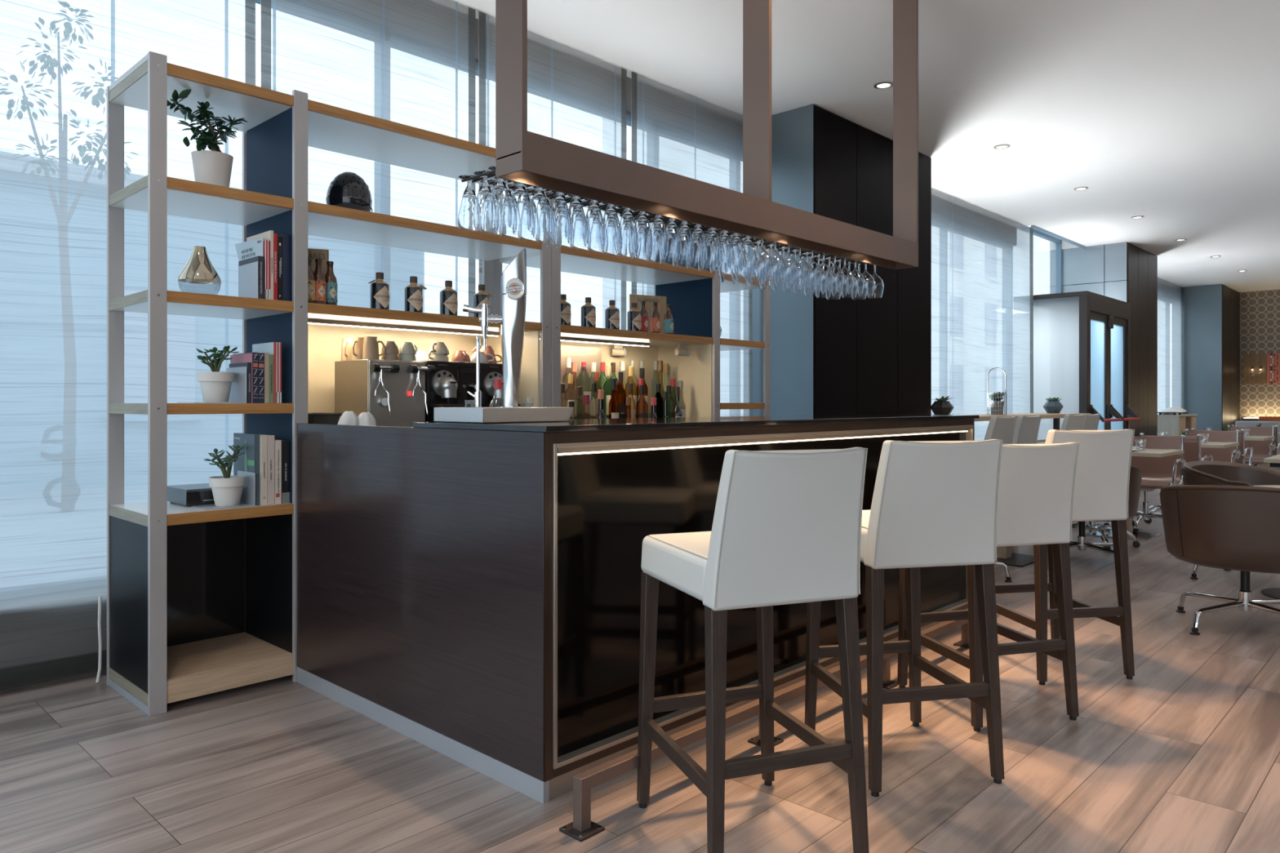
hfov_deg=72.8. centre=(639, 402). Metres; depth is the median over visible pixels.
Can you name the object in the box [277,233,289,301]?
book
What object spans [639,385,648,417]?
liquor bottle
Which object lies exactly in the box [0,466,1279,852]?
floor
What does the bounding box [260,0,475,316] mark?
window
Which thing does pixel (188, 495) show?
media box
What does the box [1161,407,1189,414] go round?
cover
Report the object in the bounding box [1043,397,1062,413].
potted succulent
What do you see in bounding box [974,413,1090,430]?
table
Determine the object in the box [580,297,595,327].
bottle
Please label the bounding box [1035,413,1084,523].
swivel chair
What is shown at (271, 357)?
book
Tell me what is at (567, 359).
liquor bottle
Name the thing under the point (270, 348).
book
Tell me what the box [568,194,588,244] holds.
flute
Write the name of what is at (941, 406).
potted succulent
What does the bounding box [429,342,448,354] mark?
cup
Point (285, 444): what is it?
book
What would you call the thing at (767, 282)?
wine glass
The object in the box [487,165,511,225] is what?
flute
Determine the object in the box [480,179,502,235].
flute
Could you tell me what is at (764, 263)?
wine glass
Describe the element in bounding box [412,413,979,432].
countertop
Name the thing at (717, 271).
flute
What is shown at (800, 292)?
wine glass
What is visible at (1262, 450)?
swivel chair
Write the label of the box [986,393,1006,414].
potted plant
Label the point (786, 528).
bar stool
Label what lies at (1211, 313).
column
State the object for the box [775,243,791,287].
wine glass
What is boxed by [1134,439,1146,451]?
crystal tumbler
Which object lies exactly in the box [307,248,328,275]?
carrier
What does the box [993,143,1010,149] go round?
recessed light
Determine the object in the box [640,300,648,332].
beer bottle
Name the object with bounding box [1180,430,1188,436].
table plant
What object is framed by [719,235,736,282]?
wine glass
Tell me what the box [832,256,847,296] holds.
wine glass
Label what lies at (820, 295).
wine glass
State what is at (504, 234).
flute
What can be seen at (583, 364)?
liquor bottle
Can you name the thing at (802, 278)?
wine glass
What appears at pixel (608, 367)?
liquor bottle
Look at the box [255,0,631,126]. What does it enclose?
window
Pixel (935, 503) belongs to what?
bar stool
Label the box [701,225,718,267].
flute
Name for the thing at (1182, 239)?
recessed light
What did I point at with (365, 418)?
cup
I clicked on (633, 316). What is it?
bottle
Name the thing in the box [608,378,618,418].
liquor bottle
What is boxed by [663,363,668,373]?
liquor bottle
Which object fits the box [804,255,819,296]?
wine glass
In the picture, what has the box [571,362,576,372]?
liquor bottle
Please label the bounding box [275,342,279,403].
book
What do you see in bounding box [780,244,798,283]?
wine glass
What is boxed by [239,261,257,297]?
bookend
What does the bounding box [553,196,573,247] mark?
flute
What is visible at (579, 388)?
liquor bottle
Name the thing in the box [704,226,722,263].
flute
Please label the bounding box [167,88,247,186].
potted plant
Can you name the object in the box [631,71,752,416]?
window
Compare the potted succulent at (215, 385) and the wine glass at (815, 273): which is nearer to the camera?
the potted succulent at (215, 385)
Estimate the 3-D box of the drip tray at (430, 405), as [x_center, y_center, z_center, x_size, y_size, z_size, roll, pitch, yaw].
[-0.928,0.015,4.241,0.122,0.015,0.160,0,0,44]
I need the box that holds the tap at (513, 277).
[462,248,526,407]
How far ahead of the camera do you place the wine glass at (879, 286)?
4.70 m
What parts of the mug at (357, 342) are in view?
handle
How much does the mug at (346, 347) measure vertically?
0.108 m
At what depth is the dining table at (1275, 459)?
6.46 m
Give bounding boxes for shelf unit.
[106,51,551,716]
[493,181,770,419]
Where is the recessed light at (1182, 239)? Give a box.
[1174,238,1186,240]
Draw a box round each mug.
[341,337,352,360]
[351,337,364,359]
[362,336,386,359]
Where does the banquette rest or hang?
on the floor
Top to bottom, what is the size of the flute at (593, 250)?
0.180 m
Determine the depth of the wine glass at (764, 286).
4.32 m
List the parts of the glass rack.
rod, rod, rod, rod, rod, rod, rod, rod, rod, rod, rod, rod, rod, rod, rod, rod, rod, rod, rod, rod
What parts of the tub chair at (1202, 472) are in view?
leg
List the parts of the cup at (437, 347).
handle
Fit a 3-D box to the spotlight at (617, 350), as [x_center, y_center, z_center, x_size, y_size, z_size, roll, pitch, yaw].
[-0.141,-0.340,5.641,0.093,0.079,0.053,0,0,-16]
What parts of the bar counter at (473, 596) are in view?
panel, corner post, rail, panel, metal frame, panel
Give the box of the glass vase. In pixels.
[177,245,221,293]
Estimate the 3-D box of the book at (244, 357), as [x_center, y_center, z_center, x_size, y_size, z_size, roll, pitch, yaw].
[-1.659,-0.100,3.612,0.220,0.204,0.003,0,0,44]
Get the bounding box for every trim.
[1031,225,1085,248]
[1049,240,1069,293]
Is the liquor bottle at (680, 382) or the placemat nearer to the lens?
the liquor bottle at (680, 382)
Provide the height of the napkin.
0.032 m
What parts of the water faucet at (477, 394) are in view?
spout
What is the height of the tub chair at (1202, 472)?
0.764 m
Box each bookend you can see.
[177,366,246,403]
[191,470,255,509]
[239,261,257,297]
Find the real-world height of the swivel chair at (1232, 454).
0.872 m
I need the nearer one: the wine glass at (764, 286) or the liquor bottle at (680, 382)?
the wine glass at (764, 286)
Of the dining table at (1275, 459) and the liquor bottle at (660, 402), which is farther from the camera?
the dining table at (1275, 459)
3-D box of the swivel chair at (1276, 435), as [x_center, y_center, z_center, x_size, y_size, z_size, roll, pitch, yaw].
[8.312,0.731,11.666,0.668,0.872,0.637,0,0,44]
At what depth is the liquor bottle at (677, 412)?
5.47 m
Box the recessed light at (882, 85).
[873,80,893,88]
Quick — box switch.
[407,391,411,395]
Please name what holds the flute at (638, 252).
hanging from the glass rack
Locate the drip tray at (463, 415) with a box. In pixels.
[433,407,573,422]
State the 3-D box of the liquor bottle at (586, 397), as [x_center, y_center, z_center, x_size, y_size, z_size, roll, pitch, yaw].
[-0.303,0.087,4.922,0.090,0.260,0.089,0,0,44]
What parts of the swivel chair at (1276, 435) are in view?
frame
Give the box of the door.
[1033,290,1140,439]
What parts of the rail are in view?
post, plate, post, plate, post, plate, plate, post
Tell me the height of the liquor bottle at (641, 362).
0.343 m
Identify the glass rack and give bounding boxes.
[461,0,918,269]
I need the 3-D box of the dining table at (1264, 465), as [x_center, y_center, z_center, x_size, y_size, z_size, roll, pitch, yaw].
[8.844,0.793,12.296,0.760,0.750,0.780,0,0,44]
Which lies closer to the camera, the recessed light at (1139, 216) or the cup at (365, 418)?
the cup at (365, 418)
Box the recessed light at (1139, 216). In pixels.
[1130,215,1143,218]
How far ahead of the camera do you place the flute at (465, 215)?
2.98 m
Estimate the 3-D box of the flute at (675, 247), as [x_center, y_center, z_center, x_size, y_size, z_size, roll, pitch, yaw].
[0.131,-0.691,3.522,0.080,0.180,0.080,0,0,25]
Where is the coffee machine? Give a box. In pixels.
[421,360,520,422]
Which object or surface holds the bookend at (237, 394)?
on the shelf unit at (200, 602)
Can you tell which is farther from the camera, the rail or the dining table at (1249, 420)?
the dining table at (1249, 420)
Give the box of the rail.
[559,619,968,842]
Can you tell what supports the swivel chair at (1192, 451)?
on the floor
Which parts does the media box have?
panel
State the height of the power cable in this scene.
0.356 m
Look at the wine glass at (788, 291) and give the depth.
4.47 m
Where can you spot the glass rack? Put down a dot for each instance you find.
(522, 156)
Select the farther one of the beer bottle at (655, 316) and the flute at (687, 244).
the beer bottle at (655, 316)
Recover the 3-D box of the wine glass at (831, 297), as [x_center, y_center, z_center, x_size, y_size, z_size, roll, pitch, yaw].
[1.069,-0.677,4.801,0.094,0.209,0.094,0,0,14]
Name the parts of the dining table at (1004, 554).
plate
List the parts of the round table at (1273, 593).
plate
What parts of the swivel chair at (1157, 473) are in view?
leg, leg, leg, frame, armrest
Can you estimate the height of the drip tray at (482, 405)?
0.015 m
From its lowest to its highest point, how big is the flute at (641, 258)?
0.180 m
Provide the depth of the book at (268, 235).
3.60 m
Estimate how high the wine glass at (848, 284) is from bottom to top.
0.209 m
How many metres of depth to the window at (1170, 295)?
16.59 m
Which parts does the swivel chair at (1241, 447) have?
frame, armrest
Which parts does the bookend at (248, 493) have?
plate, upright plate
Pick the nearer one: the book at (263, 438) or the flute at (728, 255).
the book at (263, 438)
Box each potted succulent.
[195,345,239,402]
[204,443,246,506]
[930,395,953,414]
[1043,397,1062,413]
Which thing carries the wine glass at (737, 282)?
hanging from the glass rack
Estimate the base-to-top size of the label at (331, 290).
0.084 m
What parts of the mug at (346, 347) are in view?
handle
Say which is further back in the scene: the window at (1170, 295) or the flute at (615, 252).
the window at (1170, 295)
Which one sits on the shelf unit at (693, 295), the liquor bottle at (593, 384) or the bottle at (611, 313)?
the bottle at (611, 313)
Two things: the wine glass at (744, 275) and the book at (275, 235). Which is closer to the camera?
the book at (275, 235)
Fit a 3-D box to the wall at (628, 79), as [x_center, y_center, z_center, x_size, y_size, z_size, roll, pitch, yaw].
[3.432,-0.572,10.033,0.300,3.480,24.450,0,0,44]
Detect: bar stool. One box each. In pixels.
[636,447,869,852]
[804,439,1004,797]
[897,442,1079,732]
[984,416,1017,444]
[995,429,1134,685]
[1012,415,1041,444]
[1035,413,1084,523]
[1036,413,1101,441]
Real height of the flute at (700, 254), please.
0.180 m
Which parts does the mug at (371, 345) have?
handle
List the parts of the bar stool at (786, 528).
leg, seat, leg, leg, backrest, leg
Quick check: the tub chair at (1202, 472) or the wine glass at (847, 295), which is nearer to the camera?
the wine glass at (847, 295)
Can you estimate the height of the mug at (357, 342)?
0.108 m
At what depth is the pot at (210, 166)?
3.50 m
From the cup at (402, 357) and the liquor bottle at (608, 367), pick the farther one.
the liquor bottle at (608, 367)
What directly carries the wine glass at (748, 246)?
hanging from the glass rack
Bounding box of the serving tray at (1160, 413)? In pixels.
[1157,412,1182,414]
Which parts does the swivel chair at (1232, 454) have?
armrest, frame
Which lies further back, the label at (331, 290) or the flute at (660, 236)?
the label at (331, 290)
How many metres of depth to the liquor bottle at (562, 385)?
4.94 m
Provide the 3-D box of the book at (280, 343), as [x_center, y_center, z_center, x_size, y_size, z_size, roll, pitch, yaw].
[-1.572,-0.124,3.688,0.201,0.253,0.010,0,0,44]
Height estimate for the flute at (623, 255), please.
0.180 m
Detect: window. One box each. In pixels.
[0,0,255,688]
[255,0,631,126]
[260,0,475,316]
[478,11,626,329]
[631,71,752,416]
[931,187,1033,440]
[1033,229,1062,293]
[1157,277,1183,414]
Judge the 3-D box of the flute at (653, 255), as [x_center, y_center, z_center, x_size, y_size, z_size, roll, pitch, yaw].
[0.070,-0.691,3.578,0.080,0.180,0.080,0,0,-7]
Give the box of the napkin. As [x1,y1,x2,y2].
[1132,446,1142,449]
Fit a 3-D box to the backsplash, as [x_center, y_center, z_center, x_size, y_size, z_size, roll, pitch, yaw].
[-0.512,-0.072,5.302,0.006,0.560,0.760,0,0,44]
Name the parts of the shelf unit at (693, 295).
post, post, shelf, panel, shelf, shelf, divider panel, divider panel, post, shelf, shelf, post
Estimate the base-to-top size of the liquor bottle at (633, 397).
0.348 m
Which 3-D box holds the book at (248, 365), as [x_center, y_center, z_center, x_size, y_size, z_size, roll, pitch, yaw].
[-1.655,-0.081,3.594,0.191,0.165,0.016,0,0,44]
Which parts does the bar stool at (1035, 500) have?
leg, leg, backrest, leg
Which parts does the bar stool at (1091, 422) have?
backrest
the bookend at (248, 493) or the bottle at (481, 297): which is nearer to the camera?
the bookend at (248, 493)
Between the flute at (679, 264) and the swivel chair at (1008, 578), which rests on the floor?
the swivel chair at (1008, 578)
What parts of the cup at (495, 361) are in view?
handle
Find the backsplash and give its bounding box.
[539,343,601,419]
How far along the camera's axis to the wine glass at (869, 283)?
4.63 m
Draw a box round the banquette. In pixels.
[1235,420,1279,466]
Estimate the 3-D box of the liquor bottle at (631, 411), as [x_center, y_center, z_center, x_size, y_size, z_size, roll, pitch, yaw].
[-0.058,0.025,5.360,0.060,0.284,0.059,0,0,44]
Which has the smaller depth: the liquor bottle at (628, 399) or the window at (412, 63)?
the window at (412, 63)
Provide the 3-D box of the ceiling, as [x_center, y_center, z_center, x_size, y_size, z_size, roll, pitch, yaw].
[7.261,-2.547,6.513,10.900,0.470,24.650,0,0,44]
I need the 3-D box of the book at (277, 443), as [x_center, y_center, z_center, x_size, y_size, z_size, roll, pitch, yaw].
[-1.578,0.289,3.682,0.201,0.265,0.026,0,0,44]
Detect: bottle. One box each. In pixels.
[307,257,315,302]
[313,258,326,304]
[324,261,337,305]
[368,271,389,309]
[404,275,426,312]
[440,280,457,315]
[473,284,493,317]
[560,293,571,324]
[560,383,564,392]
[565,357,570,368]
[567,374,577,416]
[568,400,574,408]
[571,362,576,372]
[577,386,582,395]
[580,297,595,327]
[581,362,586,372]
[581,366,591,414]
[583,395,589,404]
[591,362,595,372]
[591,382,596,391]
[593,371,599,415]
[594,389,607,418]
[600,362,605,372]
[604,300,619,329]
[606,365,611,414]
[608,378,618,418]
[610,362,615,372]
[610,382,626,418]
[618,372,625,392]
[620,361,624,370]
[626,302,641,331]
[626,397,631,405]
[627,383,635,417]
[628,366,636,414]
[629,360,634,369]
[636,368,648,417]
[638,378,643,387]
[639,360,644,370]
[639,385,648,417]
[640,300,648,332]
[649,397,657,417]
[650,302,660,333]
[653,360,657,370]
[654,383,663,417]
[657,360,662,371]
[662,391,668,417]
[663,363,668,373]
[664,303,673,333]
[666,385,671,394]
[670,378,675,386]
[671,386,682,417]
[678,380,685,417]
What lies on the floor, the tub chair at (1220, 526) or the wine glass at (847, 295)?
the tub chair at (1220, 526)
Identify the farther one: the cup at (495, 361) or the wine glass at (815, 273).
the cup at (495, 361)
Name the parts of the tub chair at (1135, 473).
leg, leg, leg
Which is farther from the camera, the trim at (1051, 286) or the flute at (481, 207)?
the trim at (1051, 286)
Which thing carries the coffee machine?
on the countertop
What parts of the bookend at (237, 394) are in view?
plate, upright plate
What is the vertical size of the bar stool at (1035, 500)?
1.023 m
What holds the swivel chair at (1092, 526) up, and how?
on the floor
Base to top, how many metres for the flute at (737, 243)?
0.180 m
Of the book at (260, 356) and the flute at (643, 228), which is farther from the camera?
the book at (260, 356)
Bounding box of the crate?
[307,413,342,424]
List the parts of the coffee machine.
spout, panel, hot water spout, spout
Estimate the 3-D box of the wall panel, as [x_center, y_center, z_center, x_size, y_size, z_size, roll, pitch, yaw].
[12.752,-0.702,17.999,0.390,0.620,0.046,0,0,44]
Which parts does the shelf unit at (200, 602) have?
post, rail, floor rail, panel, post, shelf, shelf, shelf, shelf, panel, post, divider panel, divider panel, post, panel, shelf, shelf, shelf, post, panel, post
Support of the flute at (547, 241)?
hanging from the glass rack
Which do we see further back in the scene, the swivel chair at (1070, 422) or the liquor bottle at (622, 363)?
the swivel chair at (1070, 422)
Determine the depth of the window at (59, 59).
3.62 m
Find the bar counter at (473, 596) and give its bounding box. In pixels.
[296,418,974,804]
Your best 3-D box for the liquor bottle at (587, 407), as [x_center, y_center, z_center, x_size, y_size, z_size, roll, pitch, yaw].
[-0.339,-0.051,5.231,0.069,0.336,0.071,0,0,44]
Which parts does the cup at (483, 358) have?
handle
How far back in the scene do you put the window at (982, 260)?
10.19 m
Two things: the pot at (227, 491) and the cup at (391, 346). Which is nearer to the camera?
the pot at (227, 491)
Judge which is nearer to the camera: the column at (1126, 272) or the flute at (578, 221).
the flute at (578, 221)
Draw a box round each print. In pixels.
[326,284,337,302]
[1266,352,1279,383]
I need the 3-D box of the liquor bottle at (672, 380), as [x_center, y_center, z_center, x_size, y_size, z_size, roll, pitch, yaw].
[0.218,-0.021,5.787,0.059,0.276,0.059,0,0,44]
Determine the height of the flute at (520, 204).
0.180 m
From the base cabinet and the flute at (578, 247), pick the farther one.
the base cabinet
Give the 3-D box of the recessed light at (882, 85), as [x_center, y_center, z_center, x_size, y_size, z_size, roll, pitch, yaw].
[1.773,-2.307,6.314,0.140,0.010,0.140,0,0,44]
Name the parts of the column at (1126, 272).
tile panel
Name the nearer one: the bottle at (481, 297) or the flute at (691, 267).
the flute at (691, 267)
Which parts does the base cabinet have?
panel, door, door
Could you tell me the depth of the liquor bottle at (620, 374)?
5.45 m
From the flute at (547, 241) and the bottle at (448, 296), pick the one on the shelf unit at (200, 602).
the bottle at (448, 296)
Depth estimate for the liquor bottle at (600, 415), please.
4.99 m
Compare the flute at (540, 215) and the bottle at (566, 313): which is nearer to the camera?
the flute at (540, 215)
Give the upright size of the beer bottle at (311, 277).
0.207 m
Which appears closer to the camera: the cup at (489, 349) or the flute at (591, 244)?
the flute at (591, 244)
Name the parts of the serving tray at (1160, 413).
tray plate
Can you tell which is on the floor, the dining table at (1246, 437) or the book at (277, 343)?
the dining table at (1246, 437)
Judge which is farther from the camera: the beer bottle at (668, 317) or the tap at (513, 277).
the beer bottle at (668, 317)
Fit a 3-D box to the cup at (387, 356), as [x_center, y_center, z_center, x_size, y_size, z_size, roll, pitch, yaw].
[-1.179,-0.228,4.136,0.082,0.058,0.110,0,0,44]
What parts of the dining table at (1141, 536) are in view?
plate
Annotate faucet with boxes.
[462,303,488,351]
[466,335,481,408]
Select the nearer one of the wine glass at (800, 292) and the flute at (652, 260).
the flute at (652, 260)
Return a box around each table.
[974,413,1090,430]
[995,546,1034,567]
[1085,449,1183,541]
[1160,442,1239,513]
[1242,417,1258,421]
[1244,435,1275,440]
[1253,484,1279,599]
[1259,431,1279,468]
[1263,454,1279,463]
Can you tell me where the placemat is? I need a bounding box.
[1142,448,1178,450]
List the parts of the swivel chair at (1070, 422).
seat, backrest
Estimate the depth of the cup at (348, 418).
3.71 m
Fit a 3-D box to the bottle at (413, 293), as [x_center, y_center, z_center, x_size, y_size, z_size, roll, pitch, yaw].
[-1.075,-0.512,4.150,0.102,0.178,0.087,0,0,-44]
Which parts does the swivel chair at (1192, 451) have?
leg, leg, frame, armrest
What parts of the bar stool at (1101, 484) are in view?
leg, leg, backrest, leg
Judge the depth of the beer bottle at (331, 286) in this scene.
3.85 m
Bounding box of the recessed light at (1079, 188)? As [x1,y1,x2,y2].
[1073,186,1088,190]
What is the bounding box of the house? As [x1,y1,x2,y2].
[626,125,1049,329]
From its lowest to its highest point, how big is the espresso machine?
0.415 m
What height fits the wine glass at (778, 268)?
0.209 m
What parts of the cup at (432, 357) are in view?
handle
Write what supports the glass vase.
on the shelf unit at (200, 602)
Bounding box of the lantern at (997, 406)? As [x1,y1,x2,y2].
[986,367,1006,414]
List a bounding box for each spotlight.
[610,344,626,356]
[674,343,690,356]
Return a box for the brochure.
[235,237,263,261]
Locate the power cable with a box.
[95,595,102,682]
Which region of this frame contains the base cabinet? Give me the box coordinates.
[1157,413,1196,435]
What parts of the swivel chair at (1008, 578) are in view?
leg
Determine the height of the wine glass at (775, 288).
0.209 m
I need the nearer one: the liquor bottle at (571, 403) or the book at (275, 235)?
the book at (275, 235)
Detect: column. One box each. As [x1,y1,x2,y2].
[751,103,931,415]
[1051,241,1157,436]
[1182,284,1239,431]
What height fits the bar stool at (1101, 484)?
1.057 m
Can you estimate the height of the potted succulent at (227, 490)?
0.251 m
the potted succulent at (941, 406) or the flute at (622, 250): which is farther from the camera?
the potted succulent at (941, 406)
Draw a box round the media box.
[167,483,214,506]
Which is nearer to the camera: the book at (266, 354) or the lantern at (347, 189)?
the book at (266, 354)
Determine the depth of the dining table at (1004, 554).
6.42 m
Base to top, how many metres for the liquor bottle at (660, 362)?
0.393 m
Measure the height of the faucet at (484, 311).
0.167 m
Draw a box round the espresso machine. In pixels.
[334,359,435,426]
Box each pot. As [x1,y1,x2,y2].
[191,150,233,186]
[196,371,235,402]
[208,475,245,506]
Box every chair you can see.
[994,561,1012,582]
[1047,465,1142,554]
[1070,464,1140,549]
[1103,435,1186,533]
[1139,432,1213,523]
[1159,484,1279,635]
[1182,460,1279,579]
[1185,428,1240,463]
[1191,428,1253,465]
[1226,425,1275,465]
[1231,424,1279,466]
[1257,416,1279,421]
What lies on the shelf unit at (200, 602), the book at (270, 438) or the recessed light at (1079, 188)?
the book at (270, 438)
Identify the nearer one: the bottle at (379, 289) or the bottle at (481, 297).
the bottle at (379, 289)
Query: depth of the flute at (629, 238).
3.31 m
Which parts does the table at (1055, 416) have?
leg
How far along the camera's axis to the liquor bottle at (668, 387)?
5.60 m
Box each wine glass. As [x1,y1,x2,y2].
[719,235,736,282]
[733,239,749,284]
[734,234,752,280]
[746,242,763,287]
[750,237,766,283]
[751,238,772,279]
[760,244,775,288]
[763,240,779,284]
[766,241,785,280]
[772,247,787,290]
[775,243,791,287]
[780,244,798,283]
[783,250,798,293]
[787,245,803,288]
[791,247,809,285]
[794,253,808,294]
[799,248,814,291]
[804,250,822,287]
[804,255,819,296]
[811,251,826,293]
[816,253,833,289]
[816,257,830,297]
[822,253,836,294]
[826,260,840,299]
[827,255,844,291]
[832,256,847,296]
[837,257,853,293]
[842,258,856,297]
[848,260,864,294]
[852,261,866,299]
[858,262,875,297]
[867,265,884,298]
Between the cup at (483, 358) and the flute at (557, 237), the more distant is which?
the cup at (483, 358)
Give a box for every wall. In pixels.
[0,17,631,691]
[1239,289,1279,420]
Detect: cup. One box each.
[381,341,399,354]
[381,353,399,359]
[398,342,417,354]
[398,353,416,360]
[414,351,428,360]
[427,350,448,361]
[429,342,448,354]
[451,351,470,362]
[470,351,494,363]
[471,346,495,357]
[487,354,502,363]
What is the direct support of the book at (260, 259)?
on the shelf unit at (200, 602)
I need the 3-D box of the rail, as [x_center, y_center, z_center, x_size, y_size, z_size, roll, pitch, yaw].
[0.705,1.093,3.271,0.088,0.150,2.589,0,0,44]
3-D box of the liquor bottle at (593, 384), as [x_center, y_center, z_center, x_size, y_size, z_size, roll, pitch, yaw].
[-0.271,0.025,5.137,0.059,0.283,0.059,0,0,44]
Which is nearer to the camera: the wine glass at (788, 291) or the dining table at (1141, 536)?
the wine glass at (788, 291)
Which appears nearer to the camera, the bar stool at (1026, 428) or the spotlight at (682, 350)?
the spotlight at (682, 350)
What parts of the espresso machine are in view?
knob, water spout, knob, panel, knob, water spout, knob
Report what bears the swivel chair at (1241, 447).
on the floor
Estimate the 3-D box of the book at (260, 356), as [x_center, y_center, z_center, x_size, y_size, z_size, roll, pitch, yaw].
[-1.626,-0.101,3.632,0.201,0.205,0.024,0,0,44]
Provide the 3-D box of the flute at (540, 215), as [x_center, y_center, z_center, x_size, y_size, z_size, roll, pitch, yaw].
[-0.351,-0.691,3.024,0.080,0.180,0.080,0,0,-40]
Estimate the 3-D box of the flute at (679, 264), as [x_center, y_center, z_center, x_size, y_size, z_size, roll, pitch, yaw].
[0.184,-0.691,3.830,0.080,0.180,0.080,0,0,21]
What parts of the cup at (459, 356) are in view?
handle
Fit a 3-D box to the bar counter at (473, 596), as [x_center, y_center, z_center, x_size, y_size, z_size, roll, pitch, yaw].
[0.194,0.627,4.168,1.603,1.081,3.035,0,0,44]
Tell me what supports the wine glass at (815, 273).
hanging from the glass rack
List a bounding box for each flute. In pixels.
[457,174,480,231]
[473,170,496,228]
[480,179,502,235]
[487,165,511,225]
[494,176,516,231]
[499,183,521,238]
[508,182,531,228]
[512,181,534,235]
[518,188,539,241]
[528,186,550,231]
[533,186,554,239]
[536,192,557,244]
[548,191,570,235]
[551,190,572,241]
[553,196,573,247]
[565,195,586,239]
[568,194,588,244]
[570,200,590,250]
[583,200,604,241]
[584,198,604,247]
[587,204,607,253]
[600,203,621,244]
[602,202,622,250]
[602,208,621,255]
[617,205,636,253]
[617,207,638,248]
[618,212,637,257]
[631,214,650,261]
[632,209,651,255]
[632,210,652,250]
[647,213,666,257]
[647,217,665,262]
[648,214,668,253]
[660,221,677,265]
[662,216,679,260]
[662,217,682,256]
[672,224,690,267]
[674,219,692,263]
[675,220,694,258]
[686,226,703,269]
[687,222,705,265]
[688,223,707,261]
[697,230,715,271]
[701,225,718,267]
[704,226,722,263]
[710,232,727,273]
[713,228,730,270]
[716,230,734,266]
[724,231,742,271]
[728,232,746,267]
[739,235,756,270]
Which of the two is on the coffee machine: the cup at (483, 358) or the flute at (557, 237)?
the cup at (483, 358)
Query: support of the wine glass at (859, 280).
hanging from the glass rack
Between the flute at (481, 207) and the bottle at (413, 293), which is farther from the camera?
the bottle at (413, 293)
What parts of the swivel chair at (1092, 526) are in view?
leg, leg, leg, leg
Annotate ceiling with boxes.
[451,0,1279,292]
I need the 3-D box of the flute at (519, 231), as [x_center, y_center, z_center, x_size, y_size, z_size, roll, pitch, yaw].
[-0.412,-0.691,3.081,0.080,0.180,0.080,0,0,-4]
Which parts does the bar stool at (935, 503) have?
leg, seat, leg, leg, backrest, leg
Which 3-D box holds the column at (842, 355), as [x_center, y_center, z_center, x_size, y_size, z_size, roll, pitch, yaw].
[1.799,-0.572,7.672,0.682,3.480,2.020,0,0,44]
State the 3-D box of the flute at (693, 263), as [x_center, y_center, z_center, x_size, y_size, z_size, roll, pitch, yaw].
[0.245,-0.691,3.769,0.080,0.180,0.080,0,0,32]
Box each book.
[229,362,251,403]
[230,352,252,403]
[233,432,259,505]
[235,352,257,403]
[238,255,263,298]
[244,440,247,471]
[246,230,273,299]
[252,342,275,403]
[257,352,264,403]
[259,352,269,403]
[259,434,266,505]
[261,434,274,504]
[263,240,267,298]
[267,240,270,299]
[269,354,273,403]
[273,233,277,300]
[274,440,281,504]
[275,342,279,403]
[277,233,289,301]
[277,236,282,300]
[279,342,281,403]
[281,440,289,503]
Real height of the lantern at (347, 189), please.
0.213 m
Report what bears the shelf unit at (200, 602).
on the floor
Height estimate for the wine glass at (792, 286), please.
0.209 m
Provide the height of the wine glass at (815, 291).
0.209 m
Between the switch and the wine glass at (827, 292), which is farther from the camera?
the wine glass at (827, 292)
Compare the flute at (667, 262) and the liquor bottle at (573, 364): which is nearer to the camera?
the flute at (667, 262)
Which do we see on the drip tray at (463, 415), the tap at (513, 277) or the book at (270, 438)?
the tap at (513, 277)
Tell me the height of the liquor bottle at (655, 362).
0.349 m
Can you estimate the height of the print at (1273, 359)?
0.638 m
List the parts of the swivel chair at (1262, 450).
frame, armrest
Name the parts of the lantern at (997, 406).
pot, handle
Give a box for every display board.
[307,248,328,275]
[629,293,666,333]
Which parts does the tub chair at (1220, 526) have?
leg, leg, leg, leg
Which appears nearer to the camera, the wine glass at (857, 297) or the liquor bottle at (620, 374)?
the wine glass at (857, 297)
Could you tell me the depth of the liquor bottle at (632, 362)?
5.67 m
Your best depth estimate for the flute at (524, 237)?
3.20 m
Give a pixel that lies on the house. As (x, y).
(1041, 246)
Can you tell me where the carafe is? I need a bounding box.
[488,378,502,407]
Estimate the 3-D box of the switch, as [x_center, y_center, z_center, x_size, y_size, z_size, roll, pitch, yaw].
[-1.087,-0.043,4.093,0.007,0.022,0.017,0,0,44]
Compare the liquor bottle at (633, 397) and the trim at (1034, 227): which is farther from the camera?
the trim at (1034, 227)
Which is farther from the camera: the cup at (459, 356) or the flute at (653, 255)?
the cup at (459, 356)

